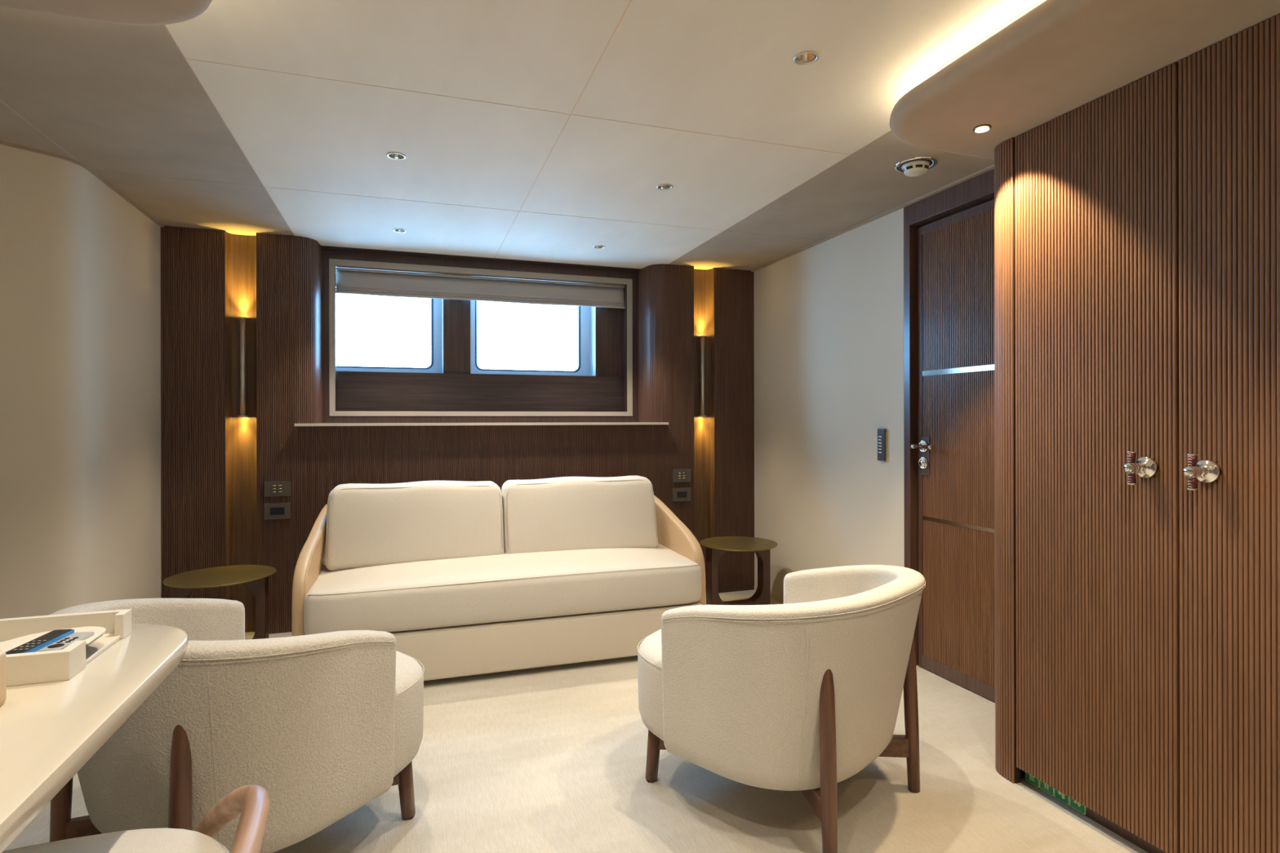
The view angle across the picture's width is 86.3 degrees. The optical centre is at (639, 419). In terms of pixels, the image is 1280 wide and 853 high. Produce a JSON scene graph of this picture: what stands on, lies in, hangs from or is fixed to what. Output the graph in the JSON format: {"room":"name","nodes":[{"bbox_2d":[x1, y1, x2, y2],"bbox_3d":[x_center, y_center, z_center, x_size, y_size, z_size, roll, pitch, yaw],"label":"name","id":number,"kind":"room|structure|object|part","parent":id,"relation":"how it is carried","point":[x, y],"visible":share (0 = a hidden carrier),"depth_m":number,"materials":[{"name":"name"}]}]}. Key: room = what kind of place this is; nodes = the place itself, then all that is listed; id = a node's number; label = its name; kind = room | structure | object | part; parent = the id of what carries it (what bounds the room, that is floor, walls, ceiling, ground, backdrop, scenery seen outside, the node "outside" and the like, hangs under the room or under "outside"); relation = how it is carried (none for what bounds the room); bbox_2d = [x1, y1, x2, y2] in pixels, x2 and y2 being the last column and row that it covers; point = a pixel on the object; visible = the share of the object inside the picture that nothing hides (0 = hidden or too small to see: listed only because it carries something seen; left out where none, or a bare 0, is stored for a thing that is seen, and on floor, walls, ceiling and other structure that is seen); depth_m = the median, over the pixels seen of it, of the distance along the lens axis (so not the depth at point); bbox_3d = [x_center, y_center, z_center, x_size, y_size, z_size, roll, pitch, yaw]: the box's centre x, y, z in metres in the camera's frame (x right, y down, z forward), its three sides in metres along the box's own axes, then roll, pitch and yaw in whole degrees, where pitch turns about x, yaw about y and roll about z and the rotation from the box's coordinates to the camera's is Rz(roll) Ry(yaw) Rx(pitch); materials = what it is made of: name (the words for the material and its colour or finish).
{"room":"yacht cabin lounge","nodes":[
{"label":"yacht cabin lounge","id":0,"kind":"room"},
{"bbox_2d":[0,144,161,618],"bbox_3d":[-2.381,0.024,0.553,0.929,2.162,5.745,0,0,-5],"label":"wall","id":1,"kind":"structure","parent":0,"point":[80,264],"depth_m":2.53,"materials":[{"name":"beige paint"}]},
{"bbox_2d":[0,141,164,226],"bbox_3d":[-2.380,-0.954,2.373,0.493,0.009,1.938,0,0,15],"label":"trim","id":2,"kind":"structure","parent":1,"relation":"attached to","point":[91,171],"depth_m":2.60,"materials":[{"name":"white paint"}]},
{"bbox_2d":[160,225,754,634],"bbox_3d":[-0.860,0.021,4.034,3.472,2.162,0.307,0,0,-19],"label":"wall","id":3,"kind":"structure","parent":0,"point":[215,462],"depth_m":3.63,"materials":[{"name":"brown wood"}]},
{"bbox_3d":[-2.228,0.073,3.411,0.279,2.062,0.004,0,0,-19],"label":"reeded panel","id":4,"kind":"part","parent":3,"relation":"part of","materials":[{"name":"brown wood"}]},
{"bbox_2d":[237,316,248,417],"bbox_3d":[-2.046,-0.271,3.522,0.044,0.512,0.052,0,0,-19],"label":"sconce","id":5,"kind":"object","parent":3,"relation":"attached to","point":[242,319],"visible":1,"depth_m":3.51,"materials":[{"name":"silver metal"}]},
{"bbox_2d":[263,502,290,519],"bbox_3d":[-1.872,0.472,3.528,0.122,0.084,0.015,0,0,-19],"label":"panel","id":6,"kind":"object","parent":3,"relation":"attached to","point":[272,511],"visible":1,"depth_m":3.52,"materials":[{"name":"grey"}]},
{"bbox_2d":[263,480,290,497],"bbox_3d":[-1.871,0.356,3.526,0.122,0.079,0.019,0,0,-19],"label":"switch panel","id":7,"kind":"object","parent":3,"relation":"attached to","point":[273,488],"visible":1,"depth_m":3.52,"materials":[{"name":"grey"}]},
{"bbox_3d":[-1.810,-0.462,3.641,0.155,0.993,0.387,0,0,26],"label":"reeded panel","id":8,"kind":"part","parent":3,"relation":"part of","materials":[{"name":"brown wood"}]},
{"bbox_3d":[-0.812,0.567,3.891,2.431,1.069,0.004,0,0,-19],"label":"reeded panel","id":9,"kind":"part","parent":3,"relation":"part of","materials":[{"name":"brown wood"}]},
{"bbox_2d":[328,258,632,416],"bbox_3d":[-0.908,-0.467,4.164,1.802,0.890,0.041,0,0,-19],"label":"trim","id":10,"kind":"structure","parent":3,"relation":"attached to","point":[332,262],"depth_m":4.09,"materials":[{"name":"beige wood"}]},
{"bbox_2d":[294,422,668,426],"bbox_3d":[-0.850,0.024,4.000,2.082,0.014,0.322,0,0,-19],"label":"window ledge","id":11,"kind":"object","parent":3,"relation":"attached to","point":[551,423],"visible":0.96,"depth_m":3.80,"materials":[{"name":"beige wood"}]},
{"bbox_3d":[0.130,-0.466,4.298,0.388,0.993,0.155,0,0,26],"label":"reeded panel","id":12,"kind":"part","parent":3,"relation":"part of","materials":[{"name":"brown wood"}]},
{"bbox_2d":[672,487,690,502],"bbox_3d":[0.259,0.466,4.250,0.122,0.084,0.015,0,0,-19],"label":"power outlet","id":13,"kind":"object","parent":3,"relation":"attached to","point":[683,494],"visible":1,"depth_m":4.24,"materials":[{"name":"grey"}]},
{"bbox_2d":[672,468,690,482],"bbox_3d":[0.260,0.347,4.248,0.122,0.080,0.019,0,0,-19],"label":"switch panel","id":14,"kind":"object","parent":3,"relation":"attached to","point":[678,475],"visible":1,"depth_m":4.24,"materials":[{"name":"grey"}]},
{"bbox_2d":[698,335,706,416],"bbox_3d":[0.396,-0.276,4.350,0.044,0.512,0.052,0,0,-19],"label":"sconce","id":15,"kind":"object","parent":3,"relation":"attached to","point":[702,337],"visible":1,"depth_m":4.33,"materials":[{"name":"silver metal"}]},
{"bbox_3d":[0.604,0.068,4.371,0.283,2.062,0.004,0,0,-19],"label":"reeded panel","id":16,"kind":"part","parent":3,"relation":"part of","materials":[{"name":"brown wood"}]},
{"bbox_2d":[319,244,644,271],"bbox_3d":[-0.962,-0.469,4.236,2.300,1.182,0.400,0,0,-19],"label":"trim","id":17,"kind":"structure","parent":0,"point":[323,247],"depth_m":4.07,"materials":[{"name":"brown wood"}]},
{"bbox_2d":[336,298,443,373],"bbox_3d":[-1.624,-0.581,4.123,0.834,0.601,0.208,0,0,-19],"label":"window frame","id":18,"kind":"structure","parent":17,"relation":"in","point":[437,304],"depth_m":4.29,"materials":[{"name":"white metal"}]},
{"bbox_2d":[335,266,625,308],"bbox_3d":[-0.921,-0.799,4.190,1.728,0.151,0.044,0,0,-19],"label":"blind","id":19,"kind":"object","parent":17,"relation":"attached to","point":[348,281],"visible":1,"depth_m":4.16,"materials":[{"name":"fabric"}]},
{"bbox_3d":[-0.924,-0.867,4.199,1.728,0.014,0.025,0,0,-19],"label":"head rail","id":20,"kind":"part","parent":19,"relation":"part of","materials":[{"name":"grey fabric"}]},
{"bbox_2d":[336,266,625,411],"bbox_3d":[-1.046,-0.463,4.265,2.080,0.930,0.250,0,0,-19],"label":"wall panel","id":21,"kind":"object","parent":17,"relation":"attached to","point":[455,388],"depth_m":4.20,"materials":[{"name":"brown wood"}]},
{"bbox_2d":[470,300,595,376],"bbox_3d":[-0.700,-0.583,4.436,0.800,0.601,0.208,0,0,-19],"label":"window frame","id":22,"kind":"structure","parent":17,"relation":"in","point":[586,315],"depth_m":4.54,"materials":[{"name":"white metal"}]},
{"bbox_2d":[0,0,1039,270],"bbox_3d":[-0.411,-1.021,1.208,4.800,0.120,5.950,0,0,-19],"label":"ceiling","id":23,"kind":"structure","parent":0,"point":[544,131],"depth_m":2.15,"materials":[{"name":"beige paint"}]},
{"bbox_3d":[-1.904,-0.960,0.226,1.140,0.003,4.848,0,0,-19],"label":"panel","id":24,"kind":"part","parent":23,"relation":"part of","materials":[{"name":"white paint"}]},
{"bbox_2d":[0,0,212,25],"bbox_3d":[-1.245,-0.904,-0.324,1.838,0.112,3.345,0,0,-19],"label":"trim","id":25,"kind":"structure","parent":23,"relation":"attached to","point":[132,12],"depth_m":1.41,"materials":[{"name":"paint"}]},
{"bbox_3d":[-1.065,-0.962,0.461,0.596,0.003,4.754,0,0,-19],"label":"panel","id":26,"kind":"part","parent":23,"relation":"part of","materials":[{"name":"white paint"}]},
{"bbox_3d":[-1.969,-0.960,3.127,0.596,0.003,0.872,0,0,-19],"label":"panel","id":27,"kind":"part","parent":23,"relation":"part of","materials":[{"name":"white paint"}]},
{"bbox_3d":[-0.882,-0.990,2.479,1.042,0.060,1.048,0,0,-19],"label":"panel","id":28,"kind":"part","parent":23,"relation":"part of","materials":[{"name":"white paint"}]},
{"bbox_3d":[-1.207,-0.990,3.439,1.042,0.060,0.972,0,0,-19],"label":"panel","id":29,"kind":"part","parent":23,"relation":"part of","materials":[{"name":"white paint"}]},
{"bbox_2d":[386,151,405,159],"bbox_3d":[-0.886,-0.980,2.485,0.066,0.046,0.066,0,0,-19],"label":"recessed light","id":30,"kind":"object","parent":23,"relation":"in","point":[397,156],"visible":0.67,"depth_m":2.50,"materials":[{"name":"silver metal"}]},
{"bbox_3d":[-0.544,-0.991,1.484,1.042,0.060,1.048,0,0,-19],"label":"panel","id":31,"kind":"part","parent":23,"relation":"part of","materials":[{"name":"white paint"}]},
{"bbox_2d":[392,228,406,232],"bbox_3d":[-1.217,-0.980,3.460,0.066,0.046,0.066,0,0,-19],"label":"recessed light","id":32,"kind":"object","parent":23,"relation":"in","point":[398,230],"visible":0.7,"depth_m":3.48,"materials":[{"name":"silver metal"}]},
{"bbox_2d":[592,244,604,248],"bbox_3d":[-0.228,-0.982,3.795,0.066,0.046,0.066,0,0,-19],"label":"recessed light","id":33,"kind":"object","parent":23,"relation":"in","point":[599,246],"visible":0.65,"depth_m":3.81,"materials":[{"name":"silver metal"}]},
{"bbox_3d":[-0.220,-0.992,3.774,1.037,0.060,0.972,0,0,-19],"label":"panel","id":34,"kind":"part","parent":23,"relation":"part of","materials":[{"name":"white paint"}]},
{"bbox_2d":[657,183,672,190],"bbox_3d":[0.102,-0.982,2.820,0.066,0.046,0.066,0,0,-19],"label":"recessed light","id":35,"kind":"object","parent":23,"relation":"in","point":[664,186],"visible":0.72,"depth_m":2.84,"materials":[{"name":"silver metal"}]},
{"bbox_3d":[0.105,-0.992,2.814,1.037,0.060,1.048,0,0,-19],"label":"panel","id":36,"kind":"part","parent":23,"relation":"part of","materials":[{"name":"white paint"}]},
{"bbox_3d":[0.609,-0.965,4.001,0.673,0.003,0.872,0,0,-19],"label":"panel","id":37,"kind":"part","parent":23,"relation":"part of","materials":[{"name":"white paint"}]},
{"bbox_3d":[0.443,-0.993,1.819,1.037,0.060,1.048,0,0,-19],"label":"panel","id":38,"kind":"part","parent":23,"relation":"part of","materials":[{"name":"white paint"}]},
{"bbox_2d":[793,50,819,65],"bbox_3d":[0.442,-0.983,1.817,0.066,0.046,0.066,0,0,-19],"label":"recessed light","id":39,"kind":"object","parent":23,"relation":"in","point":[808,57],"visible":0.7,"depth_m":1.83,"materials":[{"name":"silver metal"}]},
{"bbox_3d":[1.512,-0.967,1.335,0.673,0.003,4.754,0,0,-19],"label":"panel","id":40,"kind":"part","parent":23,"relation":"part of","materials":[{"name":"white paint"}]},
{"bbox_2d":[893,156,937,176],"bbox_3d":[1.040,-0.946,2.579,0.152,0.036,0.152,0,0,-19],"label":"smoke detector","id":41,"kind":"object","parent":23,"relation":"attached to","point":[918,166],"visible":1,"depth_m":2.55,"materials":[{"name":"white plastic"}]},
{"bbox_2d":[889,0,1279,159],"bbox_3d":[1.601,-0.910,0.641,0.852,0.112,3.345,0,0,-19],"label":"ceiling soffit","id":42,"kind":"structure","parent":23,"relation":"attached to","point":[1053,59],"depth_m":1.64,"materials":[{"name":"paint"}]},
{"bbox_2d":[973,124,991,133],"bbox_3d":[0.999,-0.849,1.995,0.048,0.006,0.048,0,0,-19],"label":"recessed light","id":43,"kind":"object","parent":42,"relation":"attached to","point":[983,129],"visible":1,"depth_m":2.00,"materials":[{"name":"white"}]},
{"bbox_2d":[3,589,1147,852],"bbox_3d":[-0.463,1.131,1.373,4.800,0.060,6.300,0,0,-19],"label":"floor","id":44,"kind":"structure","parent":0,"point":[548,759],"depth_m":2.00,"materials":[{"name":"carpet"}]},
{"bbox_2d":[0,623,188,852],"bbox_3d":[-1.413,0.733,0.442,1.705,0.740,1.145,0,0,-19],"label":"desk","id":45,"kind":"object","parent":44,"relation":"on","point":[49,731],"visible":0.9,"depth_m":0.84,"materials":[{"name":"beige paint"}]},
{"bbox_2d":[0,649,6,705],"bbox_3d":[-0.875,0.326,0.765,0.200,0.070,0.160,0,0,-19],"label":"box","id":46,"kind":"object","parent":45,"relation":"on","point":[2,654],"visible":1,"depth_m":0.86,"materials":[{"name":"beige"}]},
{"bbox_2d":[0,608,131,686],"bbox_3d":[-0.957,0.342,1.011,0.276,0.040,0.226,0,0,-19],"label":"desk tray","id":47,"kind":"object","parent":45,"relation":"on","point":[108,627],"visible":0.97,"depth_m":1.04,"materials":[{"name":"beige leather"}]},
{"bbox_2d":[5,629,74,654],"bbox_3d":[-0.870,0.324,0.993,0.028,0.006,0.107,0,0,-10],"label":"remote control","id":48,"kind":"object","parent":47,"relation":"on","point":[37,644],"visible":0.92,"depth_m":0.99,"materials":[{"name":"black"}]},
{"bbox_3d":[-0.879,0.328,1.006,0.130,0.002,0.137,0,0,-19],"label":"plate","id":49,"kind":"part","parent":47,"relation":"part of","materials":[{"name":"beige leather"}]},
{"bbox_2d":[38,631,93,651],"bbox_3d":[-0.834,0.324,0.995,0.026,0.006,0.084,0,0,-11],"label":"remote control","id":50,"kind":"object","parent":47,"relation":"on","point":[61,644],"visible":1,"depth_m":0.99,"materials":[{"name":"white plastic"}]},
{"bbox_2d":[1,785,269,852],"bbox_3d":[-0.731,0.814,0.755,0.547,0.576,0.714,0,0,-19],"label":"desk chair","id":51,"kind":"object","parent":44,"relation":"on","point":[251,802],"visible":1,"depth_m":0.97,"materials":[{"name":"fabric"}]},
{"bbox_3d":[-0.749,0.637,0.749,0.510,0.076,0.564,0,0,-19],"label":"seat","id":52,"kind":"part","parent":51,"relation":"part of","materials":[{"name":"fabric"}]},
{"bbox_3d":[-0.573,0.653,0.809,0.212,0.254,0.704,0,0,-19],"label":"rail","id":53,"kind":"part","parent":51,"relation":"part of","materials":[{"name":"brown wood"}]},
{"bbox_2d":[162,564,276,639],"bbox_3d":[-1.918,0.908,3.135,0.444,0.392,0.444,0,0,-19],"label":"side table","id":54,"kind":"object","parent":44,"relation":"on","point":[255,577],"visible":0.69,"depth_m":3.15,"materials":[{"name":"brown wood"}]},
{"bbox_2d":[48,598,424,852],"bbox_3d":[-0.996,0.775,1.757,0.754,0.666,0.794,0,0,28],"label":"armchair","id":55,"kind":"object","parent":44,"relation":"on","point":[326,723],"visible":0.81,"depth_m":1.48,"materials":[{"name":"fabric"}]},
{"bbox_3d":[-1.359,0.843,1.606,0.046,0.520,0.046,0,0,28],"label":"leg","id":56,"kind":"part","parent":55,"relation":"part of","materials":[{"name":"brown wood"}]},
{"bbox_3d":[-0.924,0.842,1.370,0.046,0.520,0.046,0,0,28],"label":"leg","id":57,"kind":"part","parent":55,"relation":"part of","materials":[{"name":"brown wood"}]},
{"bbox_3d":[-1.006,0.973,1.747,0.768,0.056,0.025,0,0,-22],"label":"cross rail","id":58,"kind":"part","parent":55,"relation":"part of","materials":[{"name":"brown wood"}]},
{"bbox_3d":[-0.649,1.016,1.889,0.044,0.182,0.052,0,0,28],"label":"leg","id":59,"kind":"part","parent":55,"relation":"part of","materials":[{"name":"brown wood"}]},
{"bbox_3d":[-0.973,0.803,1.798,0.675,0.286,0.698,0,0,28],"label":"seat","id":60,"kind":"part","parent":55,"relation":"part of","materials":[{"name":"fabric"}]},
{"bbox_2d":[291,475,706,680],"bbox_3d":[-0.654,0.700,3.355,1.792,0.802,0.926,0,0,-19],"label":"sofa","id":61,"kind":"object","parent":44,"relation":"on","point":[466,578],"visible":0.96,"depth_m":3.07,"materials":[{"name":"beige fabric"}]},
{"bbox_3d":[-1.464,0.739,3.118,0.107,0.658,0.855,0,0,-19],"label":"arm","id":62,"kind":"part","parent":61,"relation":"part of","materials":[{"name":"beige leather"}]},
{"bbox_2d":[324,480,504,570],"bbox_3d":[-1.058,0.486,3.255,0.789,0.373,0.264,0,0,-19],"label":"cushion","id":63,"kind":"object","parent":61,"relation":"on","point":[366,525],"depth_m":3.16,"materials":[{"name":"fabric"}]},
{"bbox_2d":[303,543,702,635],"bbox_3d":[-0.630,0.751,3.302,1.712,0.225,0.810,0,0,-19],"label":"seat cushion","id":64,"kind":"object","parent":61,"relation":"on","point":[437,593],"depth_m":2.97,"materials":[{"name":"fabric"}]},
{"bbox_2d":[501,475,657,553],"bbox_3d":[-0.308,0.485,3.509,0.785,0.373,0.264,0,0,-19],"label":"cushion","id":65,"kind":"object","parent":61,"relation":"on","point":[562,513],"depth_m":3.41,"materials":[{"name":"fabric"}]},
{"bbox_3d":[0.132,0.736,3.659,0.107,0.658,0.855,0,0,-19],"label":"arm","id":66,"kind":"part","parent":61,"relation":"part of","materials":[{"name":"beige leather"}]},
{"bbox_2d":[699,536,777,604],"bbox_3d":[0.565,0.903,3.929,0.444,0.392,0.444,0,0,-19],"label":"side table","id":67,"kind":"object","parent":44,"relation":"on","point":[716,547],"visible":0.87,"depth_m":3.91,"materials":[{"name":"brown wood"}]},
{"bbox_2d":[637,564,925,852],"bbox_3d":[0.412,0.772,2.061,0.794,0.666,0.754,0,0,44],"label":"armchair","id":68,"kind":"object","parent":44,"relation":"on","point":[803,693],"visible":1,"depth_m":1.74,"materials":[{"name":"fabric"}]},
{"bbox_3d":[0.378,0.800,2.094,0.698,0.286,0.675,0,0,44],"label":"seat","id":69,"kind":"part","parent":68,"relation":"part of","materials":[{"name":"fabric"}]},
{"bbox_3d":[0.043,1.014,2.082,0.052,0.182,0.044,0,0,44],"label":"leg","id":70,"kind":"part","parent":68,"relation":"part of","materials":[{"name":"brown wood"}]},
{"bbox_3d":[0.426,0.970,2.054,0.768,0.058,0.025,0,0,4],"label":"cross rail","id":71,"kind":"part","parent":68,"relation":"part of","materials":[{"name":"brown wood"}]},
{"bbox_3d":[0.420,0.970,2.048,0.025,0.056,0.768,0,0,-6],"label":"cross rail","id":72,"kind":"part","parent":68,"relation":"part of","materials":[{"name":"brown wood"}]},
{"bbox_3d":[0.461,0.840,1.671,0.046,0.520,0.046,0,0,44],"label":"leg","id":73,"kind":"part","parent":68,"relation":"part of","materials":[{"name":"brown wood"}]},
{"bbox_3d":[0.805,0.839,2.028,0.046,0.520,0.046,0,0,44],"label":"leg","id":74,"kind":"part","parent":68,"relation":"part of","materials":[{"name":"brown wood"}]},
{"bbox_2d":[994,13,1279,852],"bbox_3d":[1.782,0.121,0.741,0.529,1.951,3.159,0,0,-19],"label":"wardrobe","id":75,"kind":"object","parent":44,"relation":"on","point":[1137,226],"visible":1,"depth_m":1.69,"materials":[{"name":"brown wood"}]},
{"bbox_3d":[1.300,0.122,2.230,0.477,1.951,0.097,0,0,-33],"label":"corner post","id":76,"kind":"part","parent":75,"relation":"part of","materials":[{"name":"brown wood"}]},
{"bbox_2d":[1025,772,1085,814],"bbox_3d":[1.201,1.061,1.982,0.003,0.067,0.194,0,0,-19],"label":"sign","id":77,"kind":"object","parent":75,"relation":"attached to","point":[1058,795],"visible":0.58,"depth_m":1.98,"materials":[{"name":"green plastic"}]},
{"bbox_3d":[1.211,0.097,1.845,0.018,1.895,0.457,0,0,-19],"label":"door","id":78,"kind":"part","parent":75,"relation":"part of","materials":[{"name":"brown wood"}]},
{"bbox_3d":[1.222,0.118,1.677,0.068,0.081,0.052,0,0,-19],"label":"door handle","id":79,"kind":"part","parent":75,"relation":"part of","materials":[{"name":"silver metal"}]},
{"bbox_3d":[1.265,0.117,1.548,0.068,0.081,0.052,0,0,-19],"label":"door handle","id":80,"kind":"part","parent":75,"relation":"part of","materials":[{"name":"silver metal"}]},
{"bbox_3d":[1.359,0.097,1.408,0.018,1.895,0.457,0,0,-19],"label":"door","id":81,"kind":"part","parent":75,"relation":"part of","materials":[{"name":"brown wood"}]},
{"bbox_2d":[753,208,904,599],"bbox_3d":[1.000,0.017,3.801,0.100,2.162,1.483,0,0,-19],"label":"wall","id":82,"kind":"structure","parent":0,"point":[828,315],"depth_m":3.61,"materials":[{"name":"beige paint"}]},
{"bbox_2d":[754,585,783,604],"bbox_3d":[0.965,1.084,3.748,0.004,0.028,1.407,0,0,-19],"label":"baseboard","id":83,"kind":"structure","parent":82,"relation":"attached to","point":[772,596],"depth_m":4.15,"materials":[{"name":"beige wood"}]},
{"bbox_2d":[751,164,994,271],"bbox_3d":[1.631,-0.962,1.791,0.052,0.009,5.544,0,0,-19],"label":"trim","id":84,"kind":"structure","parent":82,"relation":"attached to","point":[990,167],"depth_m":3.17,"materials":[{"name":"paint"}]},
{"bbox_2d":[877,428,887,461],"bbox_3d":[1.135,0.118,3.213,0.021,0.150,0.054,0,0,-19],"label":"light switch","id":85,"kind":"object","parent":82,"relation":"attached to","point":[882,433],"visible":1,"depth_m":3.20,"materials":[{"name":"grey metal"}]},
{"bbox_3d":[1.142,0.118,3.216,0.006,0.150,0.054,0,0,-19],"label":"plate","id":86,"kind":"part","parent":85,"relation":"part of","materials":[{"name":"gold metal"}]},
{"bbox_3d":[1.970,0.015,1.196,0.100,2.162,4.200,0,0,-19],"label":"wall","id":87,"kind":"structure","parent":0,"visible":0},
{"bbox_2d":[903,168,994,665],"bbox_3d":[1.381,0.066,2.651,0.087,2.062,0.935,0,0,-19],"label":"trim","id":88,"kind":"structure","parent":87,"relation":"attached to","point":[977,190],"depth_m":3.05,"materials":[{"name":"brown wood"}]},
{"bbox_2d":[910,199,995,702],"bbox_3d":[1.361,0.120,2.648,0.113,1.946,0.818,0,0,-19],"label":"door","id":89,"kind":"structure","parent":87,"relation":"in","point":[956,446],"depth_m":2.83,"materials":[{"name":"brown wood"}]},
{"bbox_3d":[1.244,0.121,3.027,0.007,1.946,0.025,0,0,-19],"label":"rail","id":90,"kind":"part","parent":89,"relation":"part of","materials":[{"name":"brown wood"}]},
{"bbox_3d":[1.231,0.117,2.946,0.058,0.020,0.118,0,0,-19],"label":"handle","id":91,"kind":"part","parent":89,"relation":"part of","materials":[{"name":"silver metal"}]},
{"bbox_3d":[1.250,0.160,3.000,0.006,0.165,0.060,0,0,-19],"label":"lock plate","id":92,"kind":"part","parent":89,"relation":"part of","materials":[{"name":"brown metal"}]},
{"bbox_3d":[1.367,-0.835,2.658,0.007,0.035,0.755,0,0,-19],"label":"rail","id":93,"kind":"part","parent":89,"relation":"part of","materials":[{"name":"brown wood"}]},
{"bbox_3d":[1.368,-0.516,2.658,0.004,0.603,0.755,0,0,-19],"label":"reeded panel","id":94,"kind":"part","parent":89,"relation":"part of","materials":[{"name":"brown wood"}]},
{"bbox_3d":[1.369,0.115,2.658,0.004,0.616,0.755,0,0,-19],"label":"reeded panel","id":95,"kind":"part","parent":89,"relation":"part of","materials":[{"name":"brown wood"}]},
{"bbox_3d":[1.371,1.065,2.658,0.007,0.056,0.755,0,0,-19],"label":"rail","id":96,"kind":"part","parent":89,"relation":"part of","materials":[{"name":"brown wood"}]},
{"bbox_3d":[1.370,0.738,2.658,0.004,0.598,0.755,0,0,-19],"label":"reeded panel","id":97,"kind":"part","parent":89,"relation":"part of","materials":[{"name":"brown wood"}]}
]}

